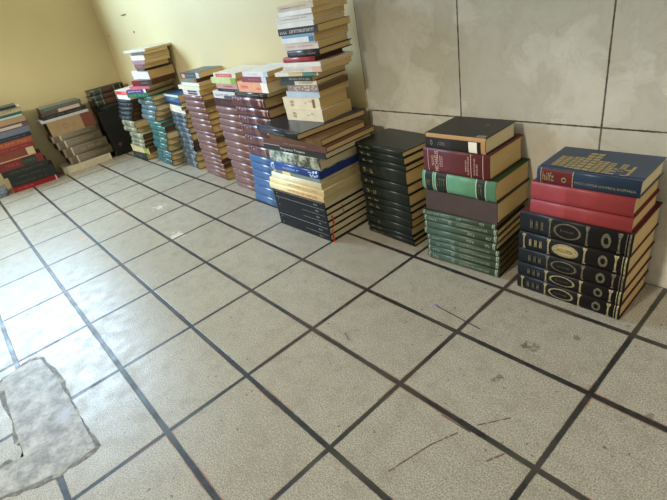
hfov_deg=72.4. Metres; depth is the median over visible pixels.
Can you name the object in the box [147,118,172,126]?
hardcover book
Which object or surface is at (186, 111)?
paperback book
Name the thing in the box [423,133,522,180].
hardcover book
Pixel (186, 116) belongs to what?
hardcover book
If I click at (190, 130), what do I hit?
hardcover book
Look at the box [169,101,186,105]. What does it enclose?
paperback book
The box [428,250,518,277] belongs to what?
hardcover book
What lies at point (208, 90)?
paperback book
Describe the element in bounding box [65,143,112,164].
hardcover book
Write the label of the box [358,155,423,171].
hardcover book
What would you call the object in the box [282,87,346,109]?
paperback book
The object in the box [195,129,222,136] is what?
hardcover book
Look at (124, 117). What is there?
hardcover book
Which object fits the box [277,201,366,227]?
hardcover book
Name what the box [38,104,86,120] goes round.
hardcover book
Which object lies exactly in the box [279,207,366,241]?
hardcover book
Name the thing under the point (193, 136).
hardcover book
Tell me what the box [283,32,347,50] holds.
paperback book
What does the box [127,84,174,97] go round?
hardcover book
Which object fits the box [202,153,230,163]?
hardcover book
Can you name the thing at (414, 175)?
hardcover book
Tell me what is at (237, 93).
paperback book
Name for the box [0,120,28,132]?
hardcover book
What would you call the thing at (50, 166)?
hardcover book
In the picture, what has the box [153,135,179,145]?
hardcover book
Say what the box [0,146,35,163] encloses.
hardcover book
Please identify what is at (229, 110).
hardcover book
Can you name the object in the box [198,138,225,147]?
hardcover book
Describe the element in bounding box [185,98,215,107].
hardcover book
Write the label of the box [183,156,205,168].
hardcover book
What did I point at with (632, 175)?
hardcover book
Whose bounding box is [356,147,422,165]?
hardcover book
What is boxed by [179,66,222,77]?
paperback book
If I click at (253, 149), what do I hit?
hardcover book
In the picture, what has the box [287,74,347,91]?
paperback book
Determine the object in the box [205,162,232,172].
hardcover book
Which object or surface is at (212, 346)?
floor
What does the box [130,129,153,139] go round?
hardcover book
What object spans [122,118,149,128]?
hardcover book
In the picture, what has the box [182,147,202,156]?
hardcover book
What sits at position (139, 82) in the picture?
paperback book
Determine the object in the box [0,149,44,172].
hardcover book
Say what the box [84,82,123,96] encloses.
hardcover book
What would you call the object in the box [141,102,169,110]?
hardcover book
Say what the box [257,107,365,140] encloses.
hardcover book
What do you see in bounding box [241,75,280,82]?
paperback book
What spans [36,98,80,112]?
paperback book
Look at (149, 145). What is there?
hardcover book
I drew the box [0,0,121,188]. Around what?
wall
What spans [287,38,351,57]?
hardcover book
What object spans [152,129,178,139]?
hardcover book
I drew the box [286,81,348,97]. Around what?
paperback book
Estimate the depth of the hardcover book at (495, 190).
1.21 m
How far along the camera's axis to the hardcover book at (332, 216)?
1.65 m
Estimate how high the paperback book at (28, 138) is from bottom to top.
0.033 m
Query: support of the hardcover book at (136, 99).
on the hardcover book at (137, 103)
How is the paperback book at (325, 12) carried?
on the paperback book at (315, 21)
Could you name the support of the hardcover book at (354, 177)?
on the hardcover book at (357, 182)
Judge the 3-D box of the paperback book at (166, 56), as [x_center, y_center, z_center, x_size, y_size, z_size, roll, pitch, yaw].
[-1.019,-1.063,2.542,0.146,0.020,0.199,-31,35,-30]
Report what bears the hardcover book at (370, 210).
on the hardcover book at (397, 227)
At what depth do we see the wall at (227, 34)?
2.18 m
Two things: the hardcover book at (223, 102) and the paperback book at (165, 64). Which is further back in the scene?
the paperback book at (165, 64)
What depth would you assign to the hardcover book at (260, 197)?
2.01 m
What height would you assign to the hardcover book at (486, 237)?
0.022 m
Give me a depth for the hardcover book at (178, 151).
2.76 m
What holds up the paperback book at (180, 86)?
on the paperback book at (208, 90)
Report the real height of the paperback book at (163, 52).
0.024 m
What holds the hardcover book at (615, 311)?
on the floor
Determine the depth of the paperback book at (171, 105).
2.44 m
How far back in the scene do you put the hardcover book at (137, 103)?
2.83 m
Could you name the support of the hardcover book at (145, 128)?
on the hardcover book at (148, 134)
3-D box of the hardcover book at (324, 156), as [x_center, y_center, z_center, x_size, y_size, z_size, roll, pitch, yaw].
[-0.063,-0.385,1.598,0.216,0.022,0.342,-32,35,-31]
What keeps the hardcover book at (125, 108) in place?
on the hardcover book at (129, 113)
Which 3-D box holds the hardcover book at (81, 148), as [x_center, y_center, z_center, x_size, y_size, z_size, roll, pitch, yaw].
[-1.755,-0.732,3.200,0.290,0.059,0.170,-31,35,-30]
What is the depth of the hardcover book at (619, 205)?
0.98 m
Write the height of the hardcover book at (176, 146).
0.044 m
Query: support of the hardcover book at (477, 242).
on the hardcover book at (511, 241)
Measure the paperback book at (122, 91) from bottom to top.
0.027 m
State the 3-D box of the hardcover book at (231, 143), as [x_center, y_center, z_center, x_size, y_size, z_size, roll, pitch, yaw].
[-0.389,-0.514,2.139,0.152,0.032,0.237,-30,34,-28]
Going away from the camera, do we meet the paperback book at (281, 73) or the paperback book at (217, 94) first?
the paperback book at (281, 73)
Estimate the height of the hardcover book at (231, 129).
0.030 m
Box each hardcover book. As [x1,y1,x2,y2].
[0,103,15,110]
[0,111,22,120]
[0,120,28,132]
[0,125,30,138]
[0,131,31,143]
[0,141,33,154]
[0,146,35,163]
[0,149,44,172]
[0,185,7,194]
[1,155,48,178]
[8,160,54,181]
[10,168,57,187]
[11,174,57,192]
[36,109,87,123]
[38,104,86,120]
[43,110,95,136]
[46,125,96,143]
[53,129,101,150]
[57,152,111,174]
[60,135,108,157]
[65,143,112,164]
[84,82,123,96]
[86,88,120,101]
[89,95,117,107]
[91,101,118,115]
[97,107,132,155]
[117,98,137,102]
[118,101,141,106]
[118,105,141,110]
[119,110,141,116]
[119,114,142,120]
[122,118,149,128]
[124,125,151,132]
[126,81,172,93]
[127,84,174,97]
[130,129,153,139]
[131,137,153,144]
[131,144,156,153]
[132,141,154,147]
[133,151,157,159]
[137,89,174,100]
[138,98,168,105]
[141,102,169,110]
[141,108,170,116]
[142,113,172,121]
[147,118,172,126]
[150,123,175,132]
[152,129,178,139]
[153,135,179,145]
[153,140,182,151]
[157,147,182,155]
[157,150,183,160]
[158,155,184,165]
[171,111,190,118]
[172,116,192,123]
[173,119,192,128]
[175,125,195,133]
[177,130,197,140]
[179,136,199,145]
[180,140,201,151]
[182,92,213,100]
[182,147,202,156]
[182,151,204,161]
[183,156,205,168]
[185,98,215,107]
[186,105,216,113]
[189,111,219,119]
[191,117,219,125]
[192,122,222,132]
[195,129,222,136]
[197,133,224,143]
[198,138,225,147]
[199,143,227,154]
[201,149,227,159]
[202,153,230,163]
[204,158,231,168]
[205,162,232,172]
[206,166,235,179]
[214,97,235,107]
[216,106,238,114]
[219,112,238,120]
[219,117,240,127]
[220,124,244,135]
[223,131,247,143]
[225,139,248,150]
[227,145,249,157]
[227,152,250,164]
[231,159,252,173]
[232,93,286,108]
[233,167,253,180]
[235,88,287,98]
[235,174,254,186]
[236,103,285,118]
[237,181,255,191]
[238,113,286,124]
[241,123,268,136]
[245,134,263,146]
[248,144,269,158]
[249,153,270,165]
[251,161,274,173]
[252,168,271,179]
[254,175,272,189]
[254,183,275,199]
[255,192,277,207]
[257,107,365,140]
[263,124,375,153]
[263,133,369,159]
[268,146,356,170]
[269,119,365,146]
[269,154,358,179]
[269,178,361,202]
[270,171,360,196]
[271,164,359,189]
[273,183,362,209]
[274,189,363,215]
[276,195,365,225]
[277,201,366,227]
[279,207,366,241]
[280,214,366,241]
[283,48,344,62]
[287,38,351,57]
[355,128,425,157]
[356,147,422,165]
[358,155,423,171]
[359,160,424,185]
[361,173,423,195]
[362,182,425,206]
[364,193,425,212]
[366,199,425,220]
[366,206,424,227]
[366,213,424,236]
[368,221,426,240]
[369,226,427,246]
[422,157,529,202]
[422,205,523,229]
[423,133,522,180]
[424,206,524,236]
[424,217,519,243]
[424,224,519,250]
[425,116,515,154]
[425,179,529,224]
[427,230,519,256]
[428,238,518,262]
[428,244,518,269]
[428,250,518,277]
[517,272,647,319]
[518,242,654,291]
[518,260,649,305]
[519,229,654,275]
[520,201,662,257]
[530,190,659,233]
[531,170,662,217]
[537,146,666,198]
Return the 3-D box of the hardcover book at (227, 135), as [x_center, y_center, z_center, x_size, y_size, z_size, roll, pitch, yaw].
[-0.392,-0.543,2.116,0.152,0.040,0.237,-30,34,-28]
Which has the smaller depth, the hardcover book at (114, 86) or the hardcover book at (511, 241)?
the hardcover book at (511, 241)
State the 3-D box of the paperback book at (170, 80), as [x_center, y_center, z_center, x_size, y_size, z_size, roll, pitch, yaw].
[-1.053,-0.971,2.656,0.190,0.018,0.190,10,36,33]
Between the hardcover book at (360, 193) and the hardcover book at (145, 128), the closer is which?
the hardcover book at (360, 193)
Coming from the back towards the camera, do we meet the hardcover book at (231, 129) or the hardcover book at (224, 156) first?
the hardcover book at (224, 156)
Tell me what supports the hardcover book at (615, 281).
on the hardcover book at (607, 294)
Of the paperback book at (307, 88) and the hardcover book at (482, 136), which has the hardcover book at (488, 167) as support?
the hardcover book at (482, 136)
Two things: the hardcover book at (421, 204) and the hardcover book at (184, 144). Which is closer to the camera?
the hardcover book at (421, 204)
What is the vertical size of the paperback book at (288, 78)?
0.014 m
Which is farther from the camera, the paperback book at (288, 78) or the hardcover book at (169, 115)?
the hardcover book at (169, 115)
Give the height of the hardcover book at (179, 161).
0.038 m
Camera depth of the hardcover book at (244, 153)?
2.12 m
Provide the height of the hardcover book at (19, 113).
0.026 m
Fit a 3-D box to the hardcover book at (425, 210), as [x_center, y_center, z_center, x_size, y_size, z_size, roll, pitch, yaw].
[0.400,-0.122,1.318,0.232,0.015,0.160,19,42,42]
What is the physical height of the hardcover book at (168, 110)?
0.032 m
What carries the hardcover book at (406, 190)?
on the hardcover book at (418, 196)
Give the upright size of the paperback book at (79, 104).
0.025 m
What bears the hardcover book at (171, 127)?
on the hardcover book at (172, 134)
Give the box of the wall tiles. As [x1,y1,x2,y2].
[353,0,666,287]
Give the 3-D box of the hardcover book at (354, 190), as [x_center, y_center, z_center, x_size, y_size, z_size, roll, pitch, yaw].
[-0.047,-0.241,1.721,0.236,0.025,0.302,-32,35,-31]
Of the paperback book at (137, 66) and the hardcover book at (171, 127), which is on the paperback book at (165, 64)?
the paperback book at (137, 66)
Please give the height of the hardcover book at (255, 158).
0.034 m
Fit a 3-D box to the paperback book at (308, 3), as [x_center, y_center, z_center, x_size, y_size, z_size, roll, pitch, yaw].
[-0.067,-0.756,1.395,0.157,0.016,0.149,17,41,41]
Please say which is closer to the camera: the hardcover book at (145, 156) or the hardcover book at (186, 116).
the hardcover book at (186, 116)
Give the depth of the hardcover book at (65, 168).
3.17 m
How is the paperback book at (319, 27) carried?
on the paperback book at (315, 36)
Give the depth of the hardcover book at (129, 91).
2.63 m
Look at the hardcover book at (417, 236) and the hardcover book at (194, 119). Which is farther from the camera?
the hardcover book at (194, 119)
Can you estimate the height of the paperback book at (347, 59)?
0.016 m
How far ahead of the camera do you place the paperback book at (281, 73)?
1.48 m
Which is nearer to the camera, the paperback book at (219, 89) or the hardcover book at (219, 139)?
the paperback book at (219, 89)
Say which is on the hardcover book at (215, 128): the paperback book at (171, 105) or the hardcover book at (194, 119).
the hardcover book at (194, 119)
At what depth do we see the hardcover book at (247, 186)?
2.23 m
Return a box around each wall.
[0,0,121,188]
[90,0,371,134]
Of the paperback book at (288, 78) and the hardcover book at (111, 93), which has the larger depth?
the hardcover book at (111, 93)
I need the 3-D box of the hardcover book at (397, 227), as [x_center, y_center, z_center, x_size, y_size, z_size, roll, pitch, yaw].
[0.242,-0.119,1.583,0.152,0.032,0.214,-30,34,-28]
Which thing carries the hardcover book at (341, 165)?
on the paperback book at (357, 162)
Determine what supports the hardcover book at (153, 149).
on the hardcover book at (145, 156)
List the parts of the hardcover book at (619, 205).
faded title panel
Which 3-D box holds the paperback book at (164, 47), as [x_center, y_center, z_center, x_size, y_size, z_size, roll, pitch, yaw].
[-1.016,-1.094,2.508,0.141,0.015,0.183,-32,35,-31]
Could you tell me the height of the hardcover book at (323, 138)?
0.021 m
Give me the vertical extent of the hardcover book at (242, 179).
0.037 m
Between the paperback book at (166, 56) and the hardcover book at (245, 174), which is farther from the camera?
the paperback book at (166, 56)
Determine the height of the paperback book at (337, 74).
0.013 m
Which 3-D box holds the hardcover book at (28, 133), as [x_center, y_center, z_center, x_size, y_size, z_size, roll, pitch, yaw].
[-2.074,-0.710,2.893,0.270,0.027,0.156,-29,34,-27]
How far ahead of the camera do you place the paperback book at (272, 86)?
1.64 m
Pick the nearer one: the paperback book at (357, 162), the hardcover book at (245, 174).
the paperback book at (357, 162)
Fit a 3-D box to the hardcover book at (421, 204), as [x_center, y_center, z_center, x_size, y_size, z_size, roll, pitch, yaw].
[0.232,-0.187,1.537,0.152,0.021,0.217,-29,34,-28]
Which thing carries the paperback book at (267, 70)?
on the paperback book at (271, 78)
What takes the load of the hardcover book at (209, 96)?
on the hardcover book at (209, 103)
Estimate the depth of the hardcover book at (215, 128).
2.29 m
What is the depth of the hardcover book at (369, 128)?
1.48 m
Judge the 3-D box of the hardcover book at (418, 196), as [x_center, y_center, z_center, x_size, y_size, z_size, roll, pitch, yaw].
[0.225,-0.214,1.523,0.152,0.039,0.218,-29,34,-28]
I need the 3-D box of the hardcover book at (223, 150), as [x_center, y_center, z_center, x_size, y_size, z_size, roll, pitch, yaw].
[-0.597,-0.562,2.432,0.152,0.037,0.237,-30,34,-28]
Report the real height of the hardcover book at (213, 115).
0.031 m
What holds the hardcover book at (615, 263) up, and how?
on the hardcover book at (615, 281)
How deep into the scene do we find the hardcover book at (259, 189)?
1.99 m
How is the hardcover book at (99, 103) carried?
on the hardcover book at (115, 104)
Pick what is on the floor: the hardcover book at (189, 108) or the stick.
the stick
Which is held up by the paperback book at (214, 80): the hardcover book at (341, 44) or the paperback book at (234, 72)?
the paperback book at (234, 72)
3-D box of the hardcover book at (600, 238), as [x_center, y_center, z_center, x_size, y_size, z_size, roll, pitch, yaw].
[0.604,-0.077,1.083,0.173,0.056,0.247,-32,35,-31]
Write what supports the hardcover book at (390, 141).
on the hardcover book at (418, 155)
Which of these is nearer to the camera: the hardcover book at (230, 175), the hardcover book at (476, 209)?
the hardcover book at (476, 209)
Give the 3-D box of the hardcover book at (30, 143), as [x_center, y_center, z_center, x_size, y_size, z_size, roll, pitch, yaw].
[-2.073,-0.652,2.916,0.270,0.028,0.156,-28,34,-27]
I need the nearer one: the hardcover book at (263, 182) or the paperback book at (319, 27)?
the paperback book at (319, 27)
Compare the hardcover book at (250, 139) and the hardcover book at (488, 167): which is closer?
the hardcover book at (488, 167)
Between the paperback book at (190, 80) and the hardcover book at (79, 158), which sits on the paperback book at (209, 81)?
the paperback book at (190, 80)
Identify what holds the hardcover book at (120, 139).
on the floor
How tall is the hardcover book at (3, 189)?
0.022 m
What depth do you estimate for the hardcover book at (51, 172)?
2.98 m
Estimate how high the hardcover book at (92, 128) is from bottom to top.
0.039 m
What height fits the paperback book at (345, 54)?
0.013 m
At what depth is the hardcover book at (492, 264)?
1.31 m
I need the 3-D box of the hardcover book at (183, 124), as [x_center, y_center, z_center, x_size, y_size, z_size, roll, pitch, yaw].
[-0.812,-0.740,2.604,0.145,0.028,0.229,-28,33,-26]
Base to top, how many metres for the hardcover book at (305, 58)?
0.015 m
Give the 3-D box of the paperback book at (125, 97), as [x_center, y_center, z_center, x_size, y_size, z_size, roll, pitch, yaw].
[-1.253,-0.984,2.875,0.150,0.026,0.210,-33,36,-32]
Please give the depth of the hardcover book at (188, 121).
2.50 m
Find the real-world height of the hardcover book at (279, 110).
0.034 m
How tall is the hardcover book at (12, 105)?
0.014 m
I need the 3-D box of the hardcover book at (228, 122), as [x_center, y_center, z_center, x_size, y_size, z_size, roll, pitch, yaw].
[-0.401,-0.599,2.080,0.152,0.032,0.237,-30,34,-28]
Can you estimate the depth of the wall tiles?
1.12 m
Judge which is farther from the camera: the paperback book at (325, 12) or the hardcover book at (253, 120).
the hardcover book at (253, 120)
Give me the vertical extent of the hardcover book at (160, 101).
0.028 m
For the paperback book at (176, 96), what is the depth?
2.50 m
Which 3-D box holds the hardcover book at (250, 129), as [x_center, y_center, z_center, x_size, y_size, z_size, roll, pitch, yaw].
[-0.240,-0.502,1.834,0.166,0.044,0.245,-30,34,-29]
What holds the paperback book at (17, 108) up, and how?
on the hardcover book at (19, 113)
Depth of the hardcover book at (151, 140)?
2.94 m
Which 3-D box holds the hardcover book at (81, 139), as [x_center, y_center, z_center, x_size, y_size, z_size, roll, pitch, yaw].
[-1.780,-0.771,3.164,0.290,0.053,0.170,-31,35,-30]
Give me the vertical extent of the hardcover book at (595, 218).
0.036 m
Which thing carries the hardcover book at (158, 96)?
on the hardcover book at (160, 101)
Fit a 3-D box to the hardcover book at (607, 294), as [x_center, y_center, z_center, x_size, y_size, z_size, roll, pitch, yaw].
[0.627,0.041,1.154,0.173,0.038,0.247,-32,35,-31]
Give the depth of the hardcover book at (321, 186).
1.57 m
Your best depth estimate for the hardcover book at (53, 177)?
2.99 m
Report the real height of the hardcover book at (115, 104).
0.052 m
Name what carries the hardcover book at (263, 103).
on the hardcover book at (279, 110)
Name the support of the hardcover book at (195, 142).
on the hardcover book at (184, 144)
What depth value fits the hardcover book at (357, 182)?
1.60 m
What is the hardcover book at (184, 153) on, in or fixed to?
on the hardcover book at (200, 165)
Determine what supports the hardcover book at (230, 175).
on the floor
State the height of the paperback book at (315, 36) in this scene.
0.023 m
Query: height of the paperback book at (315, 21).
0.015 m
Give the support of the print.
on the paperback book at (307, 88)
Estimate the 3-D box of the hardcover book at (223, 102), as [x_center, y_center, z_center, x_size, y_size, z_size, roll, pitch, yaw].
[-0.414,-0.679,2.038,0.151,0.036,0.230,-30,34,-29]
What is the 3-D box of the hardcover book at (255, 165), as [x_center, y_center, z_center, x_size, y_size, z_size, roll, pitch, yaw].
[-0.219,-0.369,1.924,0.165,0.033,0.235,-31,35,-30]
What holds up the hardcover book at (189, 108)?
on the hardcover book at (213, 115)
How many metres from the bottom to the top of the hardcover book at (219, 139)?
0.031 m
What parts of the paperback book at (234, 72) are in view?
red spine panel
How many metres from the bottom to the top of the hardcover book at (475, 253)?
0.020 m
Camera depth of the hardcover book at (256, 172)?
1.93 m
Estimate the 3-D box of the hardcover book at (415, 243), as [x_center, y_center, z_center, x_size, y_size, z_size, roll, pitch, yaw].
[0.254,-0.081,1.600,0.152,0.019,0.212,-30,35,-29]
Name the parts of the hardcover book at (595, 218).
faded title panel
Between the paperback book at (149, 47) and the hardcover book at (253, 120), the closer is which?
the hardcover book at (253, 120)
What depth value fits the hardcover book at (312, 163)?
1.53 m
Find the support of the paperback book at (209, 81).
on the paperback book at (180, 86)
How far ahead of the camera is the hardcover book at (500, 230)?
1.26 m
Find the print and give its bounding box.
[290,86,316,90]
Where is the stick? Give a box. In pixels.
[434,304,479,328]
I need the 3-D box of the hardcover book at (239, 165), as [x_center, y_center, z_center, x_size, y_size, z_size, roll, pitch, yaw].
[-0.371,-0.422,2.194,0.152,0.041,0.237,-30,34,-28]
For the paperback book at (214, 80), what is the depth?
1.91 m
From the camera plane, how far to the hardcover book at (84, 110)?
3.01 m
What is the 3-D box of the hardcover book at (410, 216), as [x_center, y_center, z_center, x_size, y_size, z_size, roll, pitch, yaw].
[0.237,-0.166,1.548,0.152,0.027,0.216,-29,34,-28]
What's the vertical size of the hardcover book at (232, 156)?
0.036 m
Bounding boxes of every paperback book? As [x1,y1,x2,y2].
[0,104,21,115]
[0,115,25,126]
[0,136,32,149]
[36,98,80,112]
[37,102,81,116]
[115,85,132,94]
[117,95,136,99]
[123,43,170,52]
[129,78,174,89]
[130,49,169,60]
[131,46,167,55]
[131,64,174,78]
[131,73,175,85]
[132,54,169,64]
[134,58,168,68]
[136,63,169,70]
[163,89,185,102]
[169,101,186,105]
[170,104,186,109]
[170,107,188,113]
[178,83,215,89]
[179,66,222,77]
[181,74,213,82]
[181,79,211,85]
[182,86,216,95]
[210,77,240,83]
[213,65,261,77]
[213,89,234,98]
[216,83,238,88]
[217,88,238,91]
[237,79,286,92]
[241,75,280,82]
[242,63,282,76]
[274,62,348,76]
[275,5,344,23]
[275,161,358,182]
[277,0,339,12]
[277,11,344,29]
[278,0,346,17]
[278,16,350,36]
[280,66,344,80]
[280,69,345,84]
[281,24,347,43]
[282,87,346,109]
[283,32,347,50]
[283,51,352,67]
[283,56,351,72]
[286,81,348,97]
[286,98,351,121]
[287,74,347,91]
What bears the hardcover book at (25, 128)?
on the hardcover book at (28, 133)
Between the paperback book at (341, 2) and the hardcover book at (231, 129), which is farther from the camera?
the hardcover book at (231, 129)
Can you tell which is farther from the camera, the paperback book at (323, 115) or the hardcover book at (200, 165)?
the hardcover book at (200, 165)
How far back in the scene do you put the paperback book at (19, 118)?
2.82 m
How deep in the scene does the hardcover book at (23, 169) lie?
2.94 m
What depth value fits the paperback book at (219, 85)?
1.92 m
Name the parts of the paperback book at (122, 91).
red spine panel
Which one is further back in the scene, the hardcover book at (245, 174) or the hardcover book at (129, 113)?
the hardcover book at (129, 113)
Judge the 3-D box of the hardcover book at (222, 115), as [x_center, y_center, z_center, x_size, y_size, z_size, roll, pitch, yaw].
[-0.396,-0.620,2.054,0.152,0.026,0.237,-30,34,-29]
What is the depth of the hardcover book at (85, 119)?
3.05 m
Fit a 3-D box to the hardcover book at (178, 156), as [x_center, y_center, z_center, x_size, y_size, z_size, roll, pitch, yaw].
[-1.000,-0.623,2.888,0.156,0.037,0.245,-30,34,-29]
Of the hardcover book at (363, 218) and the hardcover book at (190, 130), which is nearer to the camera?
the hardcover book at (363, 218)
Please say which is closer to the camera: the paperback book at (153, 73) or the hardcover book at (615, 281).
the hardcover book at (615, 281)
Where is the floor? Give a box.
[0,151,666,499]
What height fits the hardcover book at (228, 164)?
0.026 m

